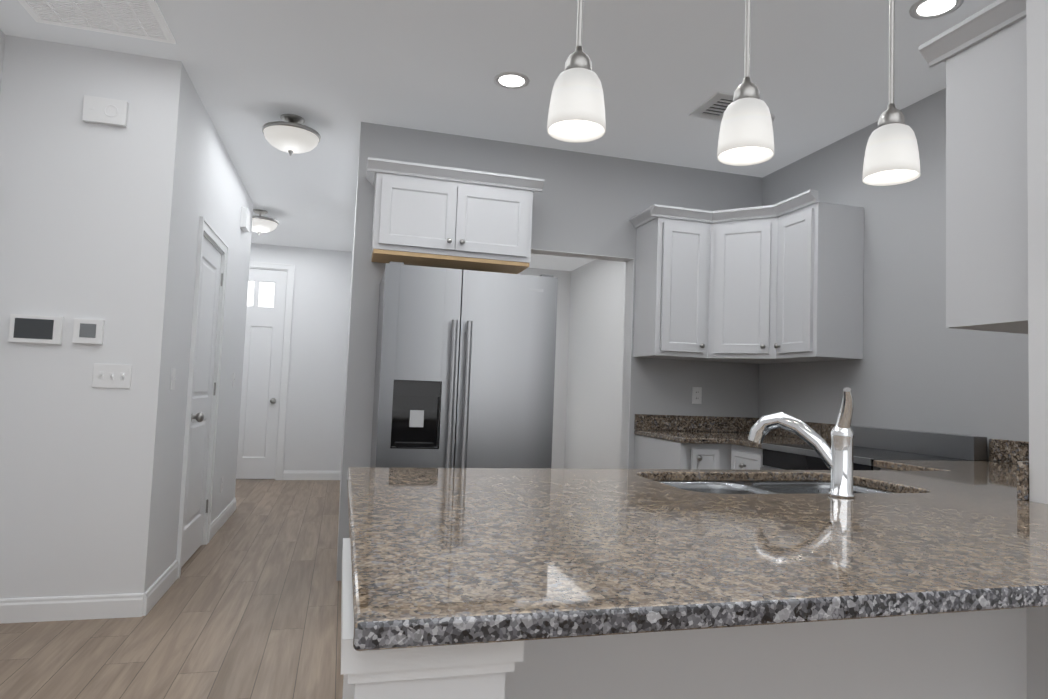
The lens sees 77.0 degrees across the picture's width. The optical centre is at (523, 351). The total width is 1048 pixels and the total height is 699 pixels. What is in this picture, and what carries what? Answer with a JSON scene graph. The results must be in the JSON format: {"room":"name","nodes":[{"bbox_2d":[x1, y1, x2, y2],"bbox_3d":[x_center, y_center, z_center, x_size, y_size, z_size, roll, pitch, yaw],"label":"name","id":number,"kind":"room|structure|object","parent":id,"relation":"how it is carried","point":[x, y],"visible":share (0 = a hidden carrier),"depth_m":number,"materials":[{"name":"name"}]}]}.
{"room":"kitchen","nodes":[
{"label":"kitchen","id":0,"kind":"room"},
{"bbox_2d":[0,30,5,94],"bbox_3d":[-1.601,-0.587,-0.447,0.120,3.300,7.480,3,-3,-15],"label":"wall","id":1,"kind":"structure","parent":0,"point":[2,40],"depth_m":3.10,"materials":[{"name":"white paint"}]},
{"bbox_2d":[0,35,186,598],"bbox_3d":[-2.158,-0.112,3.197,0.758,2.735,0.120,3,-3,-15],"label":"wall","id":2,"kind":"structure","parent":0,"point":[88,217],"depth_m":3.15,"materials":[{"name":"white paint"}]},
{"bbox_2d":[8,314,63,343],"bbox_3d":[-2.286,-0.102,3.087,0.210,0.130,0.023,3,-3,-15],"label":"panel","id":3,"kind":"object","parent":2,"relation":"attached to","point":[35,329],"visible":1,"depth_m":3.08,"materials":[{"name":"white plastic"}]},
{"bbox_2d":[0,587,151,623],"bbox_3d":[-2.181,1.196,3.045,0.772,0.107,0.040,3,-3,-15],"label":"baseboard","id":4,"kind":"structure","parent":2,"relation":"attached to","point":[39,609],"depth_m":3.08,"materials":[{"name":"white wood"}]},
{"bbox_2d":[72,318,104,343],"bbox_3d":[-2.078,-0.094,3.144,0.122,0.116,0.023,3,-3,-15],"label":"thermostat","id":5,"kind":"object","parent":2,"relation":"attached to","point":[88,331],"visible":0.98,"depth_m":3.13,"materials":[{"name":"white plastic"}]},
{"bbox_2d":[82,95,128,126],"bbox_3d":[-2.034,-1.166,3.202,0.184,0.122,0.032,3,-3,-15],"label":"detector","id":6,"kind":"object","parent":2,"relation":"attached to","point":[105,111],"visible":1,"depth_m":3.19,"materials":[{"name":"white plastic"}]},
{"bbox_2d":[92,363,131,387],"bbox_3d":[-1.980,0.119,3.164,0.162,0.114,0.016,3,-3,-15],"label":"light switch","id":7,"kind":"object","parent":2,"relation":"attached to","point":[111,375],"visible":1,"depth_m":3.17,"materials":[{"name":"white plastic"}]},
{"bbox_2d":[0,479,343,698],"bbox_3d":[-0.422,1.313,2.130,6.000,0.100,12.200,3,-3,-15],"label":"floor","id":8,"kind":"structure","parent":0,"point":[247,605],"depth_m":2.99,"materials":[{"name":"brown wood"}]},
{"bbox_2d":[341,538,523,698],"bbox_3d":[-0.174,0.760,0.921,0.199,0.882,0.471,3,-3,-15],"label":"pillar","id":9,"kind":"structure","parent":8,"relation":"on","point":[471,671],"depth_m":0.73,"materials":[{"name":"white paint"}]},
{"bbox_2d":[370,261,557,468],"bbox_3d":[-0.367,0.467,3.662,0.910,1.772,0.735,3,-3,-15],"label":"fridge","id":10,"kind":"object","parent":8,"relation":"on","point":[465,369],"visible":0.67,"depth_m":3.39,"materials":[{"name":"metal"}]},
{"bbox_2d":[634,435,731,469],"bbox_3d":[1.259,1.004,4.144,0.936,0.880,0.670,3,-3,-15],"label":"base cabinet","id":11,"kind":"object","parent":8,"relation":"on","point":[652,453],"visible":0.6,"depth_m":3.86,"materials":[{"name":"white wood"}]},
{"bbox_2d":[634,430,830,448],"bbox_3d":[1.312,0.539,4.027,0.943,0.030,0.965,3,-3,-15],"label":"countertop","id":12,"kind":"structure","parent":11,"relation":"on","point":[733,438],"depth_m":3.91,"materials":[{"name":"stone"}]},
{"bbox_2d":[731,444,763,469],"bbox_3d":[1.512,0.990,3.740,0.660,0.880,0.343,3,-3,-15],"label":"base cabinet","id":13,"kind":"object","parent":8,"relation":"on","point":[746,458],"visible":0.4,"depth_m":3.68,"materials":[{"name":"white wood"}]},
{"bbox_2d":[706,481,881,490],"bbox_3d":[0.922,0.860,1.898,2.773,0.880,0.597,3,-3,-15],"label":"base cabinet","id":14,"kind":"object","parent":8,"relation":"on","point":[739,482],"depth_m":2.16,"materials":[{"name":"white"}]},
{"bbox_2d":[760,426,986,469],"bbox_3d":[1.621,0.893,3.198,0.697,1.020,0.758,3,-3,-15],"label":"range","id":15,"kind":"object","parent":8,"relation":"on","point":[871,445],"visible":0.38,"depth_m":3.19,"materials":[{"name":"silver metal"}]},
{"bbox_2d":[881,468,896,492],"bbox_3d":[1.832,0.940,2.667,0.608,0.880,0.360,3,-3,-15],"label":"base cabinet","id":16,"kind":"object","parent":8,"relation":"on","point":[887,470],"depth_m":2.75,"materials":[{"name":"white"}]},
{"bbox_2d":[1026,606,1047,698],"bbox_3d":[1.310,0.840,1.323,0.198,0.882,0.471,3,-3,-15],"label":"pillar","id":17,"kind":"structure","parent":8,"relation":"on","point":[1037,648],"depth_m":1.51,"materials":[{"name":"white paint"}]},
{"bbox_2d":[151,73,252,584],"bbox_3d":[-2.211,-0.032,4.596,0.120,2.735,2.610,3,-3,-15],"label":"wall","id":18,"kind":"structure","parent":0,"point":[213,192],"depth_m":3.83,"materials":[{"name":"white paint"}]},
{"bbox_2d":[150,559,177,607],"bbox_3d":[-1.906,1.231,3.475,0.014,0.107,0.605,3,-3,-15],"label":"baseboard","id":19,"kind":"structure","parent":18,"relation":"attached to","point":[164,582],"depth_m":3.49,"materials":[{"name":"white wood"}]},
{"bbox_2d":[181,237,222,566],"bbox_3d":[-2.062,0.307,4.258,0.111,2.007,0.735,3,-3,-15],"label":"pantry door","id":20,"kind":"structure","parent":18,"relation":"in","point":[201,408],"depth_m":4.27,"materials":[{"name":"white wood"}]},
{"bbox_2d":[176,216,228,577],"bbox_3d":[-2.118,0.269,4.235,0.142,2.100,0.879,3,-3,-15],"label":"trim","id":21,"kind":"structure","parent":18,"relation":"attached to","point":[210,234],"depth_m":4.26,"materials":[{"name":"white wood"}]},
{"bbox_2d":[209,498,235,540],"bbox_3d":[-2.379,1.314,5.205,0.014,0.107,1.222,3,-3,-15],"label":"baseboard","id":22,"kind":"structure","parent":18,"relation":"attached to","point":[218,522],"depth_m":5.15,"materials":[{"name":"white wood"}]},
{"bbox_2d":[240,206,249,232],"bbox_3d":[-2.287,-1.078,5.409,0.046,0.170,0.200,3,-3,-15],"label":"door chime","id":23,"kind":"object","parent":18,"relation":"attached to","point":[245,221],"visible":1,"depth_m":5.32,"materials":[{"name":"white plastic"}]},
{"bbox_2d":[337,145,359,556],"bbox_3d":[-1.543,0.074,5.977,0.120,2.735,4.010,3,-3,-15],"label":"wall","id":24,"kind":"structure","parent":0,"point":[347,358],"depth_m":5.07,"materials":[{"name":"white paint"}]},
{"bbox_2d":[250,243,570,479],"bbox_3d":[-1.956,0.178,8.018,6.000,2.735,0.150,3,-3,-15],"label":"wall","id":25,"kind":"structure","parent":0,"point":[317,367],"depth_m":7.82,"materials":[{"name":"white paint"}]},
{"bbox_2d":[236,268,286,478],"bbox_3d":[-3.265,0.244,7.571,0.890,2.427,0.121,3,-3,-15],"label":"front door","id":26,"kind":"structure","parent":25,"relation":"in","point":[261,386],"depth_m":7.65,"materials":[{"name":"white wood"}]},
{"bbox_2d":[249,261,294,479],"bbox_3d":[-3.274,0.213,7.644,1.034,2.520,0.172,3,-3,-15],"label":"trim","id":27,"kind":"structure","parent":25,"relation":"attached to","point":[289,269],"depth_m":7.69,"materials":[{"name":"white wood"}]},
{"bbox_2d":[283,471,340,479],"bbox_3d":[-2.486,1.458,7.727,0.639,0.107,0.014,3,-3,-15],"label":"baseboard","id":28,"kind":"structure","parent":25,"relation":"attached to","point":[287,475],"depth_m":7.72,"materials":[{"name":"white wood"}]},
{"bbox_2d":[0,0,996,270],"bbox_3d":[-0.986,-1.397,4.752,6.000,0.100,7.100,3,-3,-15],"label":"ceiling","id":29,"kind":"structure","parent":0,"point":[334,74],"depth_m":3.26,"materials":[{"name":"white paint"}]},
{"bbox_2d":[18,0,175,43],"bbox_3d":[-1.867,-1.486,2.834,0.570,0.012,0.440,3,-3,-15],"label":"ceiling vent","id":30,"kind":"object","parent":29,"relation":"in","point":[142,19],"visible":1,"depth_m":2.91,"materials":[{"name":"white metal"}]},
{"bbox_2d":[252,209,278,234],"bbox_3d":[-2.488,-1.204,6.200,0.338,0.230,0.338,3,-3,-15],"label":"light","id":31,"kind":"object","parent":29,"relation":"attached to","point":[261,224],"visible":0.88,"depth_m":6.13,"materials":[{"name":"white glass"}]},
{"bbox_2d":[262,114,320,155],"bbox_3d":[-1.405,-1.293,3.979,0.338,0.230,0.338,3,-3,-15],"label":"light","id":32,"kind":"object","parent":29,"relation":"attached to","point":[290,134],"visible":1,"depth_m":3.89,"materials":[{"name":"white glass"}]},
{"bbox_2d":[494,72,529,88],"bbox_3d":[-0.063,-1.388,3.382,0.184,0.007,0.184,3,-3,-15],"label":"recessed light","id":33,"kind":"object","parent":29,"relation":"in","point":[514,80],"visible":1,"depth_m":3.38,"materials":[{"name":"white plastic"}]},
{"bbox_2d":[547,0,605,141],"bbox_3d":[0.136,-0.992,1.506,0.131,1.001,0.131,3,-3,-15],"label":"pendant light","id":34,"kind":"object","parent":29,"relation":"hanging from","point":[576,110],"visible":1,"depth_m":1.44,"materials":[{"name":"white glass"}]},
{"bbox_2d":[689,91,733,120],"bbox_3d":[1.069,-1.331,3.588,0.210,0.010,0.300,3,-3,-15],"label":"ceiling vent","id":35,"kind":"object","parent":29,"relation":"in","point":[714,106],"visible":0.71,"depth_m":3.59,"materials":[{"name":"white plastic"}]},
{"bbox_2d":[717,0,773,165],"bbox_3d":[0.553,-0.969,1.619,0.131,1.001,0.131,3,-3,-15],"label":"pendant light","id":36,"kind":"object","parent":29,"relation":"hanging from","point":[746,136],"visible":1,"depth_m":1.56,"materials":[{"name":"white glass"}]},
{"bbox_2d":[862,0,919,185],"bbox_3d":[0.967,-0.947,1.731,0.131,1.001,0.131,3,-3,-15],"label":"pendant light","id":37,"kind":"object","parent":29,"relation":"hanging from","point":[891,157],"visible":1,"depth_m":1.68,"materials":[{"name":"white glass"}]},
{"bbox_2d":[909,0,963,19],"bbox_3d":[1.636,-1.368,2.614,0.184,0.007,0.184,3,-3,-15],"label":"recessed light","id":38,"kind":"object","parent":29,"relation":"in","point":[925,9],"visible":1,"depth_m":2.63,"materials":[{"name":"white plastic"}]},
{"bbox_2d":[336,122,761,580],"bbox_3d":[0.351,0.052,4.353,2.920,2.735,0.120,3,-3,-15],"label":"wall","id":39,"kind":"structure","parent":0,"point":[585,203],"depth_m":4.34,"materials":[{"name":"grey paint"}]},
{"bbox_2d":[366,157,544,273],"bbox_3d":[-0.427,-0.781,3.933,1.023,0.520,0.352,3,-3,-15],"label":"upper cabinet","id":40,"kind":"object","parent":39,"relation":"attached to","point":[427,215],"visible":1,"depth_m":3.80,"materials":[{"name":"white wood"}]},
{"bbox_2d":[633,217,710,359],"bbox_3d":[0.970,-0.393,4.287,0.370,0.868,0.370,3,-3,-15],"label":"upper cabinet","id":41,"kind":"object","parent":39,"relation":"attached to","point":[671,300],"visible":1,"depth_m":4.16,"materials":[{"name":"white wood"}]},
{"bbox_2d":[634,414,756,431],"bbox_3d":[1.169,0.492,4.480,0.900,0.104,0.019,3,-3,-15],"label":"backsplash","id":42,"kind":"structure","parent":39,"relation":"attached to","point":[692,423],"depth_m":4.46,"materials":[{"name":"stone"}]},
{"bbox_2d":[692,387,701,403],"bbox_3d":[1.182,0.302,4.502,0.070,0.114,0.008,3,-3,-15],"label":"outlet","id":43,"kind":"object","parent":39,"relation":"attached to","point":[696,395],"visible":1,"depth_m":4.50,"materials":[{"name":"white plastic"}]},
{"bbox_2d":[686,217,810,363],"bbox_3d":[1.468,-0.373,4.299,0.596,0.868,0.608,3,-3,-15],"label":"upper cabinet","id":44,"kind":"object","parent":39,"relation":"attached to","point":[742,325],"visible":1,"depth_m":4.09,"materials":[{"name":"white wood"}]},
{"bbox_2d":[629,189,817,227],"bbox_3d":[1.185,-0.865,4.061,0.728,0.062,0.962,3,-3,-15],"label":"crown molding","id":45,"kind":"structure","parent":44,"relation":"attached to","point":[779,209],"depth_m":4.11,"materials":[{"name":"white wood"}]},
{"bbox_2d":[531,248,633,468],"bbox_3d":[0.350,0.052,4.355,2.680,2.734,0.125,3,-3,-15],"label":"door frame","id":46,"kind":"structure","parent":0,"point":[626,383],"depth_m":4.43,"materials":[{"name":"white paint"}]},
{"bbox_2d":[342,0,1047,698],"bbox_3d":[0.258,-0.407,1.402,4.448,3.300,0.120,3,-3,-15],"label":"wall","id":47,"kind":"structure","parent":0,"point":[971,655],"depth_m":1.42,"materials":[{"name":"white paint"}]},
{"bbox_2d":[347,460,1047,650],"bbox_3d":[0.963,0.396,1.802,2.793,0.030,1.622,3,-3,-15],"label":"countertop","id":48,"kind":"structure","parent":47,"relation":"on","point":[447,556],"depth_m":1.02,"materials":[{"name":"stone"}]},
{"bbox_2d":[657,481,889,493],"bbox_3d":[0.733,0.509,1.906,0.774,0.200,0.434,3,-3,-15],"label":"sink","id":49,"kind":"object","parent":48,"relation":"in","point":[768,487],"visible":0.08,"depth_m":2.08,"materials":[{"name":"silver metal"}]},
{"bbox_2d":[748,387,854,497],"bbox_3d":[0.739,0.231,1.737,0.162,0.274,0.289,3,-3,-15],"label":"faucet","id":50,"kind":"object","parent":48,"relation":"on","point":[837,457],"visible":1,"depth_m":1.66,"materials":[{"name":"silver metal"}]},
{"bbox_2d":[1008,457,1028,499],"bbox_3d":[1.826,0.367,1.871,1.093,0.099,0.022,3,-3,-15],"label":"backsplash","id":51,"kind":"structure","parent":47,"relation":"attached to","point":[1022,463],"depth_m":1.72,"materials":[{"name":"stone"}]},
{"bbox_2d":[564,88,1028,468],"bbox_3d":[1.530,0.155,5.340,0.120,2.735,6.850,3,-3,-15],"label":"wall","id":52,"kind":"structure","parent":0,"point":[919,366],"depth_m":3.59,"materials":[{"name":"grey paint"}]},
{"bbox_2d":[757,418,835,441],"bbox_3d":[1.757,0.496,4.151,0.022,0.104,0.964,3,-3,-15],"label":"backsplash","id":53,"kind":"structure","parent":52,"relation":"attached to","point":[823,429],"depth_m":4.01,"materials":[{"name":"stone"}]},
{"bbox_2d":[774,202,863,360],"bbox_3d":[1.708,-0.389,3.865,0.360,0.868,0.354,3,-3,-15],"label":"upper cabinet","id":54,"kind":"object","parent":52,"relation":"attached to","point":[820,269],"visible":1,"depth_m":3.72,"materials":[{"name":"white wood"}]},
{"bbox_2d":[989,438,1028,462],"bbox_3d":[2.213,0.418,2.489,0.019,0.099,0.954,3,-3,-15],"label":"backsplash","id":55,"kind":"structure","parent":52,"relation":"attached to","point":[1009,451],"depth_m":2.87,"materials":[{"name":"stone"}]},
{"bbox_2d":[1026,47,1028,383],"bbox_3d":[1.855,-0.035,1.885,1.078,2.735,0.002,3,-3,-15],"label":"wall","id":56,"kind":"structure","parent":0,"point":[1027,217],"depth_m":1.76,"materials":[{"name":"grey paint"}]},
{"bbox_2d":[919,0,1027,333],"bbox_3d":[1.835,-0.519,2.097,1.052,0.930,0.371,3,-3,-15],"label":"upper cabinet","id":57,"kind":"object","parent":56,"relation":"attached to","point":[981,53],"visible":0.88,"depth_m":1.97,"materials":[{"name":"white wood"}]}
]}

